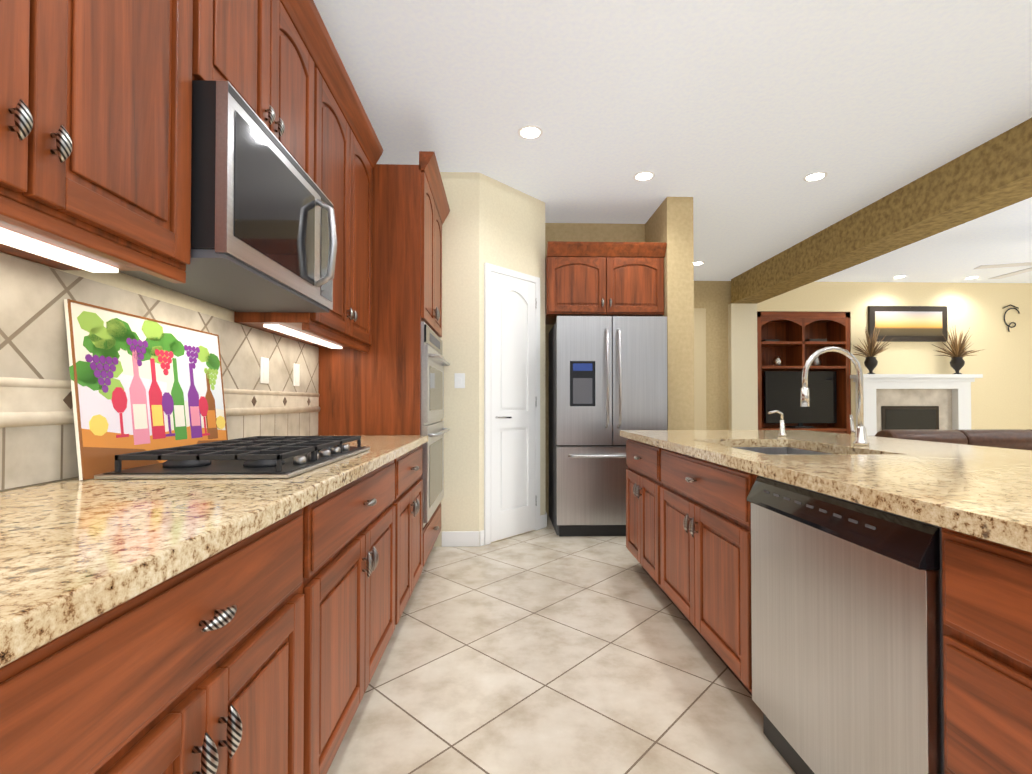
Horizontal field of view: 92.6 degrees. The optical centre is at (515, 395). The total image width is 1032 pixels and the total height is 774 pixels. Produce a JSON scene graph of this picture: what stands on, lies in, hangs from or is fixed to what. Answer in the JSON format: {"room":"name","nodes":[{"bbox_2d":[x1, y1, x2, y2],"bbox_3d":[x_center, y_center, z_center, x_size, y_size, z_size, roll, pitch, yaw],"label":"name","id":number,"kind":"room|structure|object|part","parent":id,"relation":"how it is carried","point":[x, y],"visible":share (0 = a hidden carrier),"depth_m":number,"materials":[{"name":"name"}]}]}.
{"room":"kitchen","nodes":[
{"label":"kitchen","id":0,"kind":"room"},
{"bbox_2d":[0,172,1031,546],"bbox_3d":[3.974,-0.306,2.602,10.480,2.880,10.370,0,-1,-2],"label":"wall","id":1,"kind":"structure","parent":0,"point":[494,222],"depth_m":3.81,"materials":[{"name":"paint"}]},
{"bbox_2d":[0,0,83,227],"bbox_3d":[-0.928,-0.853,0.604,0.317,1.080,0.501,0,-1,-2],"label":"upper cabinet","id":2,"kind":"object","parent":1,"relation":"attached to","point":[42,41],"depth_m":0.81,"materials":[{"name":"brown wood"}]},
{"bbox_2d":[0,227,341,348],"bbox_3d":[-0.976,-0.299,1.147,0.060,0.010,3.350,0,-1,-2],"label":"under-cabinet light","id":3,"kind":"object","parent":2,"relation":"attached to","point":[25,243],"visible":1,"depth_m":1.06,"materials":[{"name":"white plastic"}]},
{"bbox_2d":[0,0,223,282],"bbox_3d":[-0.940,-0.848,1.003,0.317,1.080,0.551,0,-1,-2],"label":"upper cabinet","id":4,"kind":"object","parent":1,"relation":"attached to","point":[107,84],"depth_m":1.04,"materials":[{"name":"brown wood"}]},
{"bbox_2d":[220,0,287,145],"bbox_3d":[-0.953,-1.082,1.439,0.317,0.600,0.449,0,-1,-2],"label":"upper cabinet","id":5,"kind":"object","parent":1,"relation":"attached to","point":[255,31],"depth_m":1.54,"materials":[{"name":"brown wood"}]},
{"bbox_2d":[118,80,336,312],"bbox_3d":[-0.883,-0.557,1.594,0.464,0.438,0.762,0,-1,-2],"label":"microwave","id":6,"kind":"object","parent":5,"relation":"attached to","point":[259,232],"depth_m":1.39,"materials":[{"name":"silver metal"}]},
{"bbox_3d":[-0.696,-0.560,1.806,0.079,0.324,0.028,0,-1,-2],"label":"microwave handle","id":7,"kind":"part","parent":6,"relation":"part of","materials":[{"name":"silver metal"}]},
{"bbox_2d":[260,357,268,383],"bbox_3d":[-1.124,-0.113,2.206,0.007,0.115,0.072,0,-1,-2],"label":"outlet","id":8,"kind":"object","parent":1,"relation":"attached to","point":[264,362],"depth_m":2.20,"materials":[{"name":"white plastic"}]},
{"bbox_2d":[234,56,355,343],"bbox_3d":[-0.975,-0.831,2.204,0.317,1.080,0.584,0,-1,-2],"label":"upper cabinet","id":9,"kind":"object","parent":1,"relation":"attached to","point":[337,126],"depth_m":2.27,"materials":[{"name":"brown wood"}]},
{"bbox_2d":[293,363,299,385],"bbox_3d":[-1.134,-0.109,2.546,0.007,0.115,0.072,0,-1,-2],"label":"outlet","id":10,"kind":"object","parent":1,"relation":"attached to","point":[296,367],"depth_m":2.54,"materials":[{"name":"white plastic"}]},
{"bbox_2d":[284,0,319,187],"bbox_3d":[-0.962,-1.077,1.761,0.317,0.600,0.445,0,-1,-2],"label":"upper cabinet","id":11,"kind":"object","parent":1,"relation":"attached to","point":[302,62],"depth_m":1.86,"materials":[{"name":"brown wood"}]},
{"bbox_2d":[309,128,375,351],"bbox_3d":[-0.987,-0.826,2.625,0.317,1.080,0.506,0,-1,-2],"label":"upper cabinet","id":12,"kind":"object","parent":1,"relation":"attached to","point":[365,162],"depth_m":2.70,"materials":[{"name":"brown wood"}]},
{"bbox_2d":[454,373,464,387],"bbox_3d":[-0.433,-0.118,3.782,0.080,0.115,0.008,0,-1,-2],"label":"light switch","id":13,"kind":"object","parent":1,"relation":"attached to","point":[459,380],"depth_m":3.78,"materials":[{"name":"white plastic"}]},
{"bbox_2d":[442,513,546,546],"bbox_3d":[1.262,1.115,5.463,3.755,0.114,3.313,0,-1,-2],"label":"baseboard","id":14,"kind":"structure","parent":1,"relation":"attached to","point":[461,538],"depth_m":3.76,"materials":[{"name":"white wood"}]},
{"bbox_2d":[484,263,539,544],"bbox_3d":[-0.011,0.059,4.048,0.536,2.187,0.652,-1,-1,43],"label":"pantry door","id":15,"kind":"structure","parent":1,"relation":"in","point":[512,390],"depth_m":4.03,"materials":[{"name":"white wood"}]},
{"bbox_3d":[-0.003,0.047,4.057,0.371,1.790,0.387,0,-1,-2],"label":"pantry door handle","id":16,"kind":"part","parent":15,"relation":"part of","materials":[{"name":"white wood"}]},
{"bbox_2d":[545,241,666,324],"bbox_3d":[0.776,-1.014,4.553,1.030,0.610,0.654,0,-1,-2],"label":"upper cabinet","id":17,"kind":"object","parent":1,"relation":"attached to","point":[585,278],"depth_m":4.28,"materials":[{"name":"brown wood"}]},
{"bbox_3d":[0.785,-0.808,4.264,0.092,0.081,0.035,0,-1,-2],"label":"fridge top cabinet handle","id":18,"kind":"part","parent":17,"relation":"part of","materials":[{"name":"silver metal"}]},
{"bbox_2d":[694,308,705,429],"bbox_3d":[2.346,-0.039,7.146,0.830,2.469,0.040,0,-1,-2],"label":"hall door","id":19,"kind":"structure","parent":1,"relation":"in","point":[699,368],"depth_m":7.14,"materials":[{"name":"beige paint"}]},
{"bbox_2d":[868,306,947,341],"bbox_3d":[5.775,-1.062,7.261,1.170,0.520,0.038,0,-1,-2],"label":"framed painting","id":20,"kind":"object","parent":1,"relation":"attached to","point":[914,323],"visible":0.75,"depth_m":7.24,"materials":[{"name":"black"}]},
{"bbox_2d":[1002,304,1019,331],"bbox_3d":[7.346,-1.155,7.309,0.259,0.408,0.016,0,-1,-2],"label":"wall ornament","id":21,"kind":"object","parent":1,"relation":"attached to","point":[1005,314],"visible":0.96,"depth_m":7.30,"materials":[{"name":"black metal"}]},
{"bbox_2d":[327,515,795,773],"bbox_3d":[3.890,1.195,3.394,10.600,0.100,12.000,0,-1,-2],"label":"floor","id":22,"kind":"structure","parent":0,"point":[547,650],"depth_m":1.95,"materials":[{"name":"tile"}]},
{"bbox_2d":[0,501,315,773],"bbox_3d":[-0.785,0.675,0.754,0.610,0.868,0.800,0,-1,-2],"label":"base cabinet","id":23,"kind":"object","parent":22,"relation":"on","point":[285,661],"depth_m":0.72,"materials":[{"name":"brown wood"}]},
{"bbox_2d":[316,457,399,773],"bbox_3d":[-0.811,0.687,1.644,0.610,0.868,0.980,0,-1,-2],"label":"base cabinet","id":24,"kind":"object","parent":22,"relation":"on","point":[357,615],"depth_m":1.51,"materials":[{"name":"brown wood"}]},
{"bbox_2d":[318,151,449,566],"bbox_3d":[-0.824,-0.146,3.325,0.683,2.579,0.894,0,-1,-2],"label":"tall cabinet","id":25,"kind":"object","parent":22,"relation":"on","point":[391,382],"depth_m":2.89,"materials":[{"name":"brown wood"}]},
{"bbox_3d":[-0.518,0.150,3.330,0.072,1.501,0.706,0,-1,-2],"label":"tall oven cabinet handle","id":26,"kind":"part","parent":25,"relation":"part of","materials":[{"name":"silver metal"}]},
{"bbox_2d":[400,445,422,616],"bbox_3d":[-0.835,0.698,2.498,0.610,0.868,0.728,0,-1,-2],"label":"base cabinet","id":27,"kind":"object","parent":22,"relation":"on","point":[411,485],"depth_m":2.47,"materials":[{"name":"brown wood"}]},
{"bbox_2d":[0,435,427,667],"bbox_3d":[-0.777,0.223,1.080,0.635,0.040,3.578,0,-1,-2],"label":"countertop","id":28,"kind":"structure","parent":27,"relation":"on","point":[75,553],"depth_m":0.74,"materials":[{"name":"stone"}]},
{"bbox_2d":[64,299,227,479],"bbox_3d":[-1.078,-0.011,1.503,0.052,0.439,0.646,0,-1,-2],"label":"painting","id":29,"kind":"object","parent":28,"relation":"on","point":[139,383],"visible":0.96,"depth_m":1.39,"materials":[{"name":"multicoloured paint"}]},
{"bbox_2d":[94,436,369,478],"bbox_3d":[-0.809,0.181,1.591,0.470,0.056,0.760,0,-1,-2],"label":"cooktop","id":30,"kind":"object","parent":28,"relation":"in","point":[266,457],"visible":0.98,"depth_m":1.34,"materials":[{"name":"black metal"}]},
{"bbox_2d":[549,316,666,535],"bbox_3d":[0.780,0.253,4.392,0.910,1.809,0.852,0,-1,-2],"label":"fridge","id":31,"kind":"object","parent":22,"relation":"on","point":[587,496],"depth_m":4.04,"materials":[{"name":"grey metal"}]},
{"bbox_3d":[0.792,-0.028,4.008,0.731,1.056,0.078,0,-1,-2],"label":"fridge handle","id":32,"kind":"part","parent":31,"relation":"part of","materials":[{"name":"silver metal"}]},
{"bbox_2d":[757,312,850,433],"bbox_3d":[4.218,-0.017,7.447,1.400,2.434,0.441,0,-1,-2],"label":"built-in bookcase","id":33,"kind":"object","parent":22,"relation":"on","point":[790,341],"visible":0.4,"depth_m":7.35,"materials":[{"name":"brown wood"}]},
{"bbox_2d":[764,371,836,427],"bbox_3d":[4.265,0.054,7.397,1.080,0.849,0.220,0,-1,-2],"label":"screen","id":34,"kind":"object","parent":33,"relation":"in","point":[782,391],"visible":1,"depth_m":7.37,"materials":[{"name":"black glass"}]},
{"bbox_2d":[626,439,1031,773],"bbox_3d":[1.375,0.683,1.367,1.246,0.867,3.980,0,-1,-2],"label":"kitchen island","id":35,"kind":"object","parent":22,"relation":"on","point":[701,579],"depth_m":1.67,"materials":[{"name":"brown wood"}]},
{"bbox_3d":[0.774,0.618,1.392,0.045,0.550,3.273,0,-1,-2],"label":"kitchen island base handle","id":36,"kind":"part","parent":35,"relation":"part of","materials":[{"name":"silver metal"}]},
{"bbox_2d":[620,430,1031,552],"bbox_3d":[1.408,0.335,1.373,1.280,0.254,4.040,0,-1,-2],"label":"island countertop","id":37,"kind":"structure","parent":35,"relation":"on","point":[983,492],"depth_m":1.39,"materials":[{"name":"stone"}]},
{"bbox_2d":[768,410,786,436],"bbox_3d":[1.452,0.151,2.738,0.098,0.147,0.043,0,-1,-2],"label":"soap dispenser","id":38,"kind":"object","parent":37,"relation":"on","point":[782,431],"visible":1,"depth_m":2.73,"materials":[{"name":"silver metal"}]},
{"bbox_2d":[800,346,868,445],"bbox_3d":[1.405,-0.001,2.203,0.298,0.436,0.111,0,-1,-2],"label":"faucet","id":39,"kind":"object","parent":37,"relation":"on","point":[859,431],"visible":0.98,"depth_m":2.17,"materials":[{"name":"silver metal"}]},
{"bbox_2d":[747,476,943,773],"bbox_3d":[1.089,0.686,1.314,0.614,0.858,0.690,0,-1,-2],"label":"dishwasher","id":40,"kind":"object","parent":35,"relation":"in","point":[847,636],"visible":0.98,"depth_m":1.20,"materials":[{"name":"grey metal"}]},
{"bbox_2d":[850,374,982,435],"bbox_3d":[5.792,0.442,7.010,1.750,1.504,0.500,0,-1,-2],"label":"fireplace","id":41,"kind":"object","parent":22,"relation":"on","point":[917,401],"visible":0.56,"depth_m":7.17,"materials":[{"name":"white"}]},
{"bbox_2d":[853,327,894,373],"bbox_3d":[5.102,-0.673,7.115,0.713,0.726,0.184,0,-1,-2],"label":"mantel plant","id":42,"kind":"object","parent":41,"relation":"on","point":[870,362],"visible":0.96,"depth_m":7.10,"materials":[{"name":"black plant"}]},
{"bbox_2d":[934,328,983,373],"bbox_3d":[6.398,-0.673,7.155,0.846,0.727,0.198,0,-1,-2],"label":"mantel plant","id":43,"kind":"object","parent":41,"relation":"on","point":[957,353],"visible":0.98,"depth_m":7.14,"materials":[{"name":"black plant"}]},
{"bbox_2d":[875,429,1031,450],"bbox_3d":[4.066,0.728,4.582,2.380,0.868,0.990,0,-1,-2],"label":"sofa","id":44,"kind":"object","parent":22,"relation":"on","point":[1020,439],"visible":0.1,"depth_m":4.11,"materials":[{"name":"leather"}]},
{"bbox_2d":[313,0,1031,282],"bbox_3d":[3.890,-1.792,3.435,10.600,0.126,12.000,0,-1,-2],"label":"ceiling","id":45,"kind":"structure","parent":0,"point":[759,131],"depth_m":2.94,"materials":[{"name":"paint"}]},
{"bbox_2d":[731,118,1031,303],"bbox_3d":[3.434,-1.575,2.268,0.380,0.349,9.699,0,-1,-2],"label":"beam","id":46,"kind":"structure","parent":45,"relation":"attached to","point":[991,176],"depth_m":4.05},
{"bbox_2d":[974,262,1031,278],"bbox_3d":[5.497,-1.482,5.022,1.333,0.459,1.274,0,-1,-2],"label":"ceiling fan","id":47,"kind":"object","parent":45,"relation":"hanging from","point":[1008,265],"visible":1,"depth_m":5.17,"materials":[{"name":"white"}]}
]}

